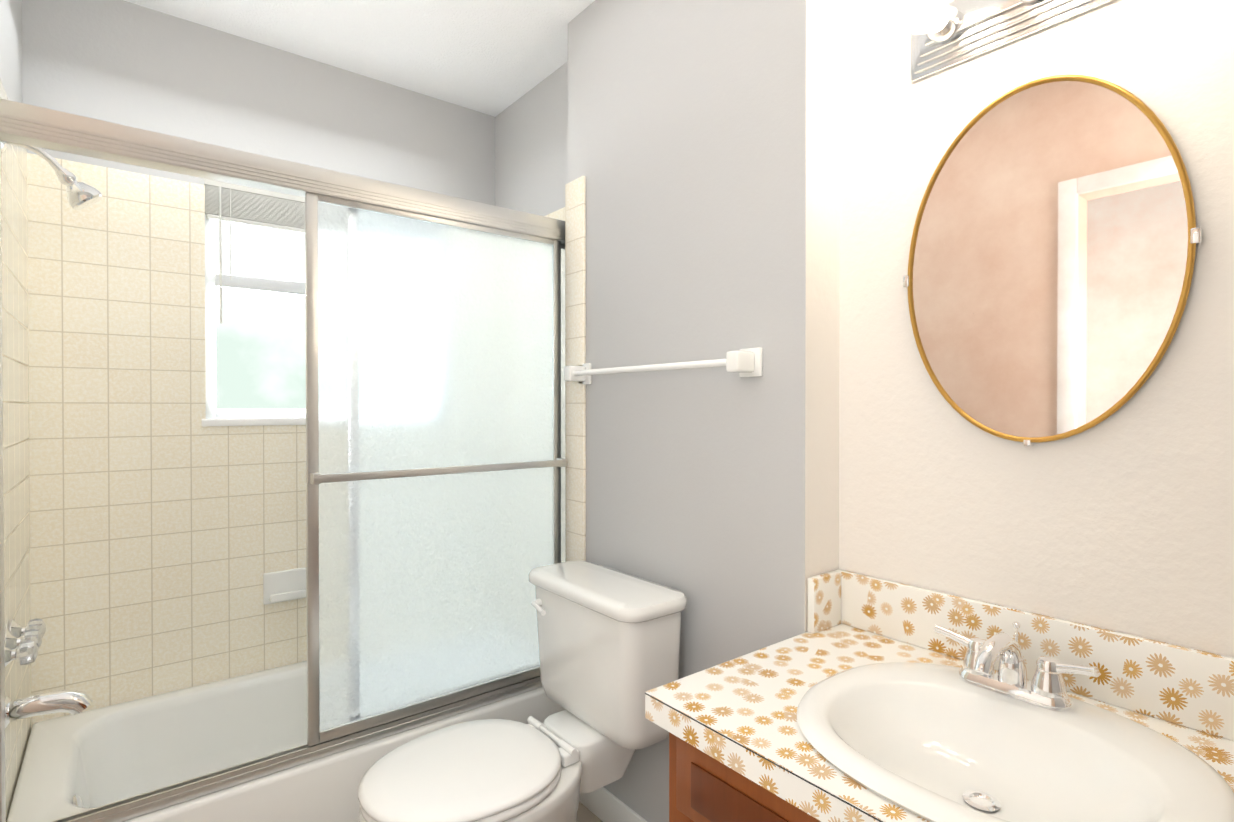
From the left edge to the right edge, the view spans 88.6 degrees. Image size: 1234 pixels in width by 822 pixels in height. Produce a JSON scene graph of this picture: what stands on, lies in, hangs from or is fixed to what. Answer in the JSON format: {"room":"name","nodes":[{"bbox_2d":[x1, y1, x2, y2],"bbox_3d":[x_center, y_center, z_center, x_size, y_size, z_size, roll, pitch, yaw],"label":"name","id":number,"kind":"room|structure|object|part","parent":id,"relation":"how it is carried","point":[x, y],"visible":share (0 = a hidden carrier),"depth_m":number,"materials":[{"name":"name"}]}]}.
{"room":"bathroom","nodes":[
{"label":"bathroom","id":0,"kind":"room"},
{"bbox_2d":[0,0,22,102],"bbox_3d":[-1.488,-0.006,1.462,0.100,2.530,0.855,0,1,-38],"label":"wall","id":1,"kind":"structure","parent":0,"point":[11,44],"depth_m":1.64,"materials":[{"name":"grey paint"}]},
{"bbox_2d":[0,78,30,820],"bbox_3d":[-1.442,0.109,1.494,0.010,1.700,0.845,0,1,-38],"label":"wall tile","id":2,"kind":"structure","parent":1,"relation":"attached to","point":[15,346],"depth_m":1.59,"materials":[{"name":"beige tile"}]},
{"bbox_2d":[4,640,37,666],"bbox_3d":[-1.291,0.525,1.364,0.061,0.066,0.066,0,1,-38],"label":"handle","id":3,"kind":"object","parent":2,"relation":"attached to","point":[25,653],"visible":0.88,"depth_m":1.35,"materials":[{"name":"silver metal"}]},
{"bbox_2d":[4,629,41,649],"bbox_3d":[-1.346,0.524,1.435,0.061,0.066,0.066,0,1,-38],"label":"handle","id":4,"kind":"object","parent":2,"relation":"attached to","point":[12,642],"visible":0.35,"depth_m":1.42,"materials":[{"name":"silver metal"}]},
{"bbox_2d":[9,618,45,637],"bbox_3d":[-1.402,0.524,1.505,0.061,0.066,0.066,0,1,-38],"label":"handle","id":5,"kind":"object","parent":2,"relation":"attached to","point":[16,630],"visible":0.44,"depth_m":1.50,"materials":[{"name":"silver metal"}]},
{"bbox_2d":[5,689,92,728],"bbox_3d":[-1.283,0.662,1.429,0.152,0.074,0.068,0,1,-38],"label":"tub spout","id":6,"kind":"object","parent":2,"relation":"attached to","point":[74,702],"visible":0.81,"depth_m":1.41,"materials":[{"name":"silver metal"}]},
{"bbox_2d":[1,140,101,209],"bbox_3d":[-1.289,-0.548,1.446,0.175,0.158,0.068,0,1,-38],"label":"shower head","id":7,"kind":"object","parent":2,"relation":"attached to","point":[81,195],"visible":0.88,"depth_m":1.45},
{"bbox_2d":[22,0,494,205],"bbox_3d":[-1.152,-0.012,2.336,1.710,2.530,0.100,0,1,-38],"label":"wall","id":8,"kind":"structure","parent":0,"point":[264,100],"depth_m":2.15,"materials":[{"name":"grey paint"}]},
{"bbox_2d":[27,153,206,727],"bbox_3d":[-1.538,0.105,1.962,0.440,1.700,0.010,0,1,-38],"label":"wall tile","id":9,"kind":"structure","parent":8,"relation":"attached to","point":[117,411],"depth_m":1.95,"materials":[{"name":"beige tile"}]},
{"bbox_2d":[124,0,594,116],"bbox_3d":[-0.125,-1.318,1.025,1.710,0.100,3.415,0,1,-38],"label":"ceiling","id":10,"kind":"structure","parent":0,"point":[494,58],"depth_m":2.15,"materials":[{"name":"white paint"}]},
{"bbox_2d":[577,802,602,821],"bbox_3d":[-0.125,1.312,1.044,1.710,0.100,3.415,0,1,-38],"label":"floor","id":11,"kind":"structure","parent":0,"point":[584,814],"depth_m":1.96,"materials":[{"name":"beige tile"}]},
{"bbox_2d":[6,661,565,821],"bbox_3d":[-0.881,1.077,2.002,1.486,0.354,0.748,0,1,-38],"label":"bathtub","id":12,"kind":"object","parent":11,"relation":"on","point":[84,761],"visible":0.42,"depth_m":1.86,"materials":[{"name":"white ceramic"}]},
{"bbox_2d":[0,98,566,821],"bbox_3d":[-0.671,0.136,1.728,1.484,1.530,0.089,0,1,-38],"label":"shower door","id":13,"kind":"structure","parent":12,"relation":"on","point":[436,462],"depth_m":1.79,"materials":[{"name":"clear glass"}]},
{"label":"panel","id":14,"kind":"part","parent":13,"relation":"part of","materials":[{"name":"white glass"}]},
{"bbox_3d":[-0.483,0.145,1.855,0.777,1.438,0.057,0,1,-38],"label":"frame","id":15,"kind":"part","parent":13,"relation":"part of","materials":[{"name":"silver metal"}]},
{"label":"panel","id":16,"kind":"part","parent":13,"relation":"part of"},
{"bbox_2d":[358,560,686,821],"bbox_3d":[-0.242,0.855,1.538,0.731,0.804,0.488,0,1,-38],"label":"toilet","id":17,"kind":"object","parent":11,"relation":"on","point":[609,645],"visible":1,"depth_m":1.52,"materials":[{"name":"white ceramic"}]},
{"bbox_3d":[-0.353,0.814,1.450,0.448,0.026,0.384,0,1,-38],"label":"lid","id":18,"kind":"part","parent":17,"relation":"part of","materials":[{"name":"white plastic"}]},
{"bbox_3d":[-0.351,0.839,1.452,0.447,0.022,0.380,0,1,-38],"label":"seat","id":19,"kind":"part","parent":17,"relation":"part of","materials":[{"name":"white plastic"}]},
{"bbox_3d":[-0.213,0.539,1.742,0.036,0.026,0.077,0,1,-38],"label":"handle","id":20,"kind":"part","parent":17,"relation":"part of","materials":[{"name":"white plastic"}]},
{"bbox_2d":[645,569,1233,821],"bbox_3d":[0.568,0.806,0.901,0.588,0.912,0.938,0,1,-38],"label":"bathroom vanity","id":21,"kind":"object","parent":11,"relation":"on","point":[866,698],"visible":1,"depth_m":0.99,"materials":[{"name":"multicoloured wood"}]},
{"bbox_2d":[797,662,1233,821],"bbox_3d":[0.535,0.525,0.913,0.480,0.125,0.520,0,1,-38],"label":"sink","id":22,"kind":"object","parent":21,"relation":"in","point":[918,741],"depth_m":0.93,"materials":[{"name":"white ceramic"}]},
{"bbox_2d":[934,621,1099,711],"bbox_3d":[0.613,0.406,1.012,0.153,0.112,0.240,0,1,-38],"label":"faucet","id":23,"kind":"object","parent":21,"relation":"on","point":[1007,689],"depth_m":1.02,"materials":[{"name":"silver metal"}]},
{"bbox_2d":[568,0,839,821],"bbox_3d":[0.174,-0.008,1.770,0.130,2.530,0.920,0,1,-38],"label":"wall","id":24,"kind":"structure","parent":0,"point":[704,147],"depth_m":1.59,"materials":[{"name":"grey paint"}]},
{"bbox_2d":[565,176,585,561],"bbox_3d":[-0.135,0.102,2.047,0.012,1.695,0.105,0,1,-38],"label":"wall tiles","id":25,"kind":"structure","parent":24,"relation":"attached to","point":[575,355],"depth_m":2.03,"materials":[{"name":"beige tile"}]},
{"bbox_2d":[579,787,646,821],"bbox_3d":[0.119,1.207,1.734,0.012,0.100,0.913,0,1,-38],"label":"baseboard","id":26,"kind":"structure","parent":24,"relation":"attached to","point":[603,804],"depth_m":1.91,"materials":[{"name":"white wood"}]},
{"bbox_2d":[564,347,762,384],"bbox_3d":[0.081,-0.115,1.722,0.074,0.068,0.734,0,1,-38],"label":"towel rail","id":27,"kind":"object","parent":24,"relation":"attached to","point":[746,362],"visible":1,"depth_m":1.54,"materials":[{"name":"white ceramic"}]},
{"bbox_2d":[495,0,1233,657],"bbox_3d":[0.506,-0.007,1.533,0.103,2.530,3.415,0,1,-38],"label":"wall","id":28,"kind":"structure","parent":0,"point":[1121,520],"depth_m":1.15,"materials":[{"name":"white paint"}]},
{"bbox_2d":[544,207,564,220],"bbox_3d":[-0.296,0.102,2.463,0.010,1.700,0.743,0,1,-38],"label":"wall tile","id":29,"kind":"structure","parent":28,"relation":"attached to","point":[559,214],"depth_m":2.35,"materials":[{"name":"beige tile"}]},
{"bbox_2d":[900,0,1113,81],"bbox_3d":[0.694,-0.741,1.072,0.172,0.125,0.477,0,1,-38],"label":"sconce","id":30,"kind":"object","parent":28,"relation":"attached to","point":[945,34],"visible":1,"depth_m":1.17,"materials":[{"name":"silver metal"}]},
{"bbox_2d":[835,569,1233,740],"bbox_3d":[0.792,0.422,1.075,0.019,0.118,0.937,0,1,-38],"label":"backsplash","id":31,"kind":"structure","parent":28,"relation":"attached to","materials":[{"name":"laminate"}]},
{"bbox_2d":[903,75,1202,445],"bbox_3d":[0.741,-0.264,1.136,0.018,0.654,0.460,0,1,-38],"label":"mirror","id":32,"kind":"object","parent":28,"relation":"attached to","point":[1057,236],"visible":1,"depth_m":1.11,"materials":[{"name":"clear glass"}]},
{"bbox_3d":[-1.093,0.640,2.387,0.780,1.225,0.100,0,1,-38],"label":"wall","id":33,"kind":"structure","parent":0,"visible":0},
{"bbox_2d":[201,418,305,426],"bbox_3d":[-1.070,0.037,2.355,0.804,0.025,0.060,0,1,-38],"label":"window sill","id":34,"kind":"structure","parent":33,"relation":"on","point":[250,421],"depth_m":2.17,"materials":[{"name":"white"}]},
{"bbox_2d":[205,214,305,418],"bbox_3d":[-1.085,-0.380,2.370,0.782,0.815,0.074,0,1,-38],"label":"window","id":35,"kind":"structure","parent":33,"relation":"in","point":[255,353],"depth_m":2.24,"materials":[{"name":"white"}]},
{"bbox_2d":[204,179,304,322],"bbox_3d":[-1.075,-0.542,2.356,0.778,0.488,0.038,0,1,-38],"label":"window blind","id":36,"kind":"object","parent":35,"relation":"attached to","point":[230,203],"visible":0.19,"depth_m":2.19,"materials":[{"name":"white plastic"}]},
{"bbox_2d":[206,425,306,682],"bbox_3d":[-1.059,0.490,2.343,0.780,0.925,0.010,0,1,-38],"label":"wall tile","id":37,"kind":"structure","parent":33,"relation":"attached to","point":[255,503],"depth_m":2.18,"materials":[{"name":"beige tile"}]},
{"bbox_2d":[263,567,305,604],"bbox_3d":[-1.155,0.618,2.224,0.150,0.110,0.056,0,1,-38],"label":"soap dish","id":38,"kind":"object","parent":37,"relation":"attached to","point":[284,585],"visible":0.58,"depth_m":2.22,"materials":[{"name":"white ceramic"}]}
]}

